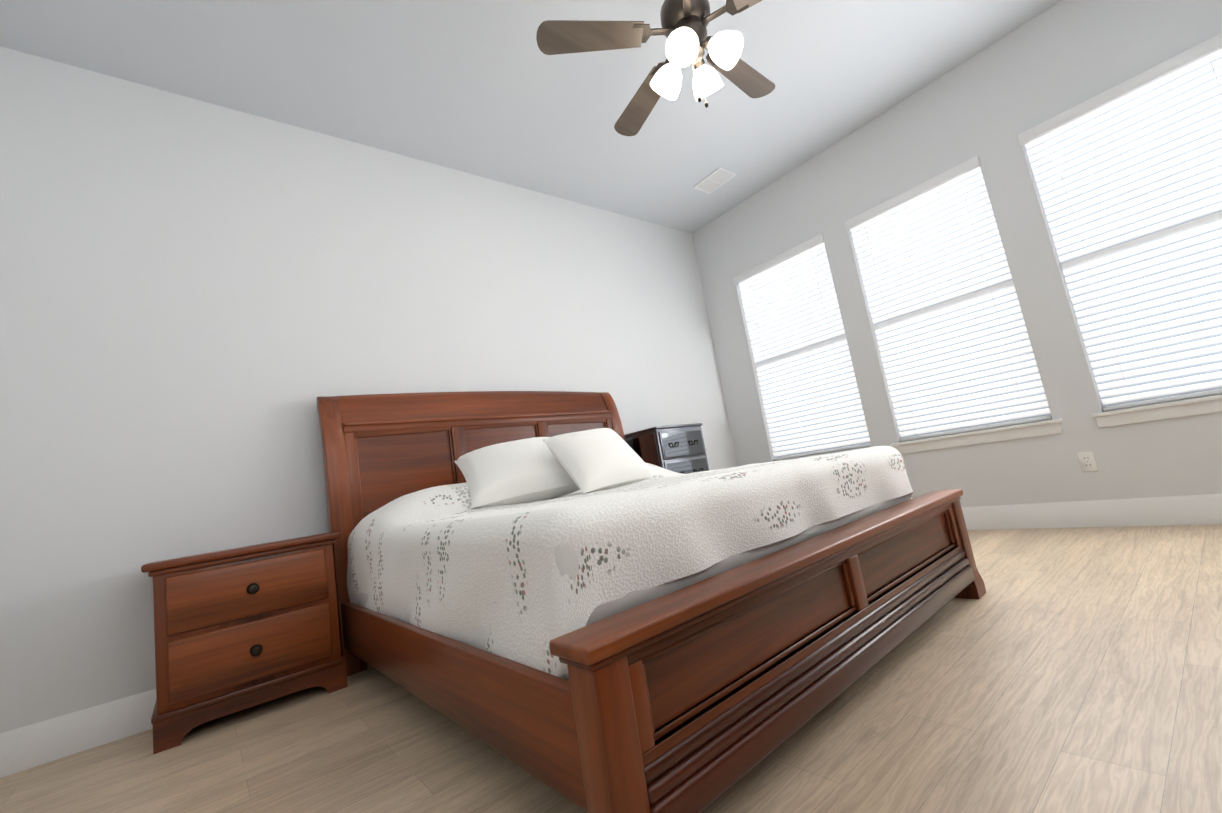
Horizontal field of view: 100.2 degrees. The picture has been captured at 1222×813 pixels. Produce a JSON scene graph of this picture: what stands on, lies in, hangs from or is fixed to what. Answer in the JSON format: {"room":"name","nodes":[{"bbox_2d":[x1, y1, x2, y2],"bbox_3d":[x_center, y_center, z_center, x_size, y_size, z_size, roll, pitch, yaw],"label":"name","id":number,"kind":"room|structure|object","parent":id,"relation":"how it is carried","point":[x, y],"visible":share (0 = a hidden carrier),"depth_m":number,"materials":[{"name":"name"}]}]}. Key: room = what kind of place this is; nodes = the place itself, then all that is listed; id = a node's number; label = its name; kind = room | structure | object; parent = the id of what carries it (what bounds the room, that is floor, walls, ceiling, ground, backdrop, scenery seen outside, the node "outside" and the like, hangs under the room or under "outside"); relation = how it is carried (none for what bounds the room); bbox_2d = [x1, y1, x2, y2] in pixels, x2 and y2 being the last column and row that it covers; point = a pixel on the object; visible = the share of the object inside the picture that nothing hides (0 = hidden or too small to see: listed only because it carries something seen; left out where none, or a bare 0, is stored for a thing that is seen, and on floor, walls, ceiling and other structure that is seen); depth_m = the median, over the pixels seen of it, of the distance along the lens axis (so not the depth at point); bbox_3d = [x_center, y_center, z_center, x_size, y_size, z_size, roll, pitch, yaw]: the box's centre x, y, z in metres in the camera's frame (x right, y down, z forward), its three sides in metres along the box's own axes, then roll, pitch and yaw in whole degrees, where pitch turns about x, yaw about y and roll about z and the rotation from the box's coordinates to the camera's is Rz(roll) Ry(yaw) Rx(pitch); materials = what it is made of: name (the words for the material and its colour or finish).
{"room":"bedroom","nodes":[
{"label":"bedroom","id":0,"kind":"room"},
{"bbox_2d":[0,46,736,732],"bbox_3d":[-0.848,-0.185,3.545,5.181,3.050,0.160,-2,-11,-39],"label":"wall","id":1,"kind":"structure","parent":0,"point":[204,306],"depth_m":2.58,"materials":[{"name":"white paint"}]},
{"bbox_2d":[0,689,155,777],"bbox_3d":[-0.564,1.214,3.274,4.861,0.150,0.016,-2,-11,-39],"label":"baseboard","id":2,"kind":"structure","parent":1,"relation":"attached to","point":[54,738],"depth_m":2.00,"materials":[{"name":"white"}]},
{"bbox_2d":[0,0,1061,233],"bbox_3d":[0.168,-2.164,2.209,5.181,0.120,4.269,-2,-11,-39],"label":"ceiling","id":3,"kind":"structure","parent":0,"point":[488,89],"depth_m":2.98,"materials":[{"name":"white paint"}]},
{"bbox_2d":[536,0,774,135],"bbox_3d":[0.370,-1.709,2.339,1.280,0.796,1.309,-2,-11,-39],"label":"fan","id":4,"kind":"object","parent":3,"relation":"hanging from","point":[684,25],"visible":1,"depth_m":2.25,"materials":[{"name":"brown wood"}]},
{"bbox_2d":[693,167,735,193],"bbox_3d":[0.875,-1.907,4.321,0.220,0.011,0.300,-2,-11,-39],"label":"ceiling vent","id":5,"kind":"object","parent":3,"relation":"in","point":[714,180],"visible":1,"depth_m":4.31,"materials":[{"name":"white metal"}]},
{"bbox_2d":[0,524,1221,812],"bbox_3d":[0.670,0.934,1.763,5.181,0.120,4.269,-2,-11,-39],"label":"floor","id":6,"kind":"structure","parent":0,"point":[1064,670],"depth_m":1.44,"materials":[{"name":"brown wood"}]},
{"bbox_2d":[141,532,347,754],"bbox_3d":[-1.573,0.958,2.236,0.678,0.678,0.415,-2,-11,-39],"label":"nightstand","id":7,"kind":"object","parent":6,"relation":"on","point":[239,629],"visible":1,"depth_m":2.08,"materials":[{"name":"brown wood"}]},
{"bbox_2d":[316,391,985,812],"bbox_3d":[-0.006,0.356,2.434,2.052,1.414,2.312,-2,-11,-39],"label":"bed","id":8,"kind":"object","parent":6,"relation":"on","point":[574,597],"visible":1,"depth_m":1.39,"materials":[{"name":"brown wood"}]},
{"bbox_2d":[624,423,708,473],"bbox_3d":[0.486,0.684,3.948,0.517,1.043,0.435,-2,-11,-39],"label":"chest","id":9,"kind":"object","parent":6,"relation":"on","point":[679,448],"visible":0.35,"depth_m":3.82,"materials":[{"name":"silver metal"}]},
{"bbox_2d":[692,0,1221,506],"bbox_3d":[2.355,-0.699,3.583,0.160,3.050,3.949,-2,-11,-39],"label":"wall","id":10,"kind":"structure","parent":0,"point":[990,104],"depth_m":3.25,"materials":[{"name":"white paint"}]},
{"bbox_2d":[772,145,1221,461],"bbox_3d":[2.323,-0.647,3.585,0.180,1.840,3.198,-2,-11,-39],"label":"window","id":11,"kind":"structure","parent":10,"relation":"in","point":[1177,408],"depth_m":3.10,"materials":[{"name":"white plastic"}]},
{"bbox_2d":[733,234,870,460],"bbox_3d":[1.610,-0.460,4.412,0.094,1.755,0.907,-2,-11,-39],"label":"window blind","id":12,"kind":"object","parent":11,"relation":"attached to","point":[810,396],"visible":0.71,"depth_m":4.39,"materials":[{"name":"white plastic"}]},
{"bbox_2d":[844,155,1051,441],"bbox_3d":[2.285,-0.689,3.581,0.094,1.755,0.907,-2,-11,-39],"label":"window blind","id":13,"kind":"object","parent":11,"relation":"attached to","point":[954,343],"visible":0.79,"depth_m":3.54,"materials":[{"name":"white plastic"}]},
{"bbox_2d":[1017,33,1221,410],"bbox_3d":[2.975,-0.923,2.732,0.094,1.755,0.907,-2,-11,-39],"label":"window blind","id":14,"kind":"object","parent":11,"relation":"attached to","point":[1128,176],"visible":1,"depth_m":2.80,"materials":[{"name":"white plastic"}]},
{"bbox_2d":[1077,451,1097,471],"bbox_3d":[2.783,0.321,2.983,0.009,0.116,0.072,-2,-11,-39],"label":"electrical outlet","id":15,"kind":"object","parent":10,"relation":"attached to","point":[1087,461],"visible":1,"depth_m":2.98,"materials":[{"name":"white plastic"}]},
{"bbox_2d":[961,494,1221,529],"bbox_3d":[2.513,0.722,3.326,0.016,0.150,3.900,-2,-11,-39],"label":"baseboard","id":16,"kind":"structure","parent":10,"relation":"attached to","point":[1191,509],"depth_m":2.93,"materials":[{"name":"white"}]}
]}

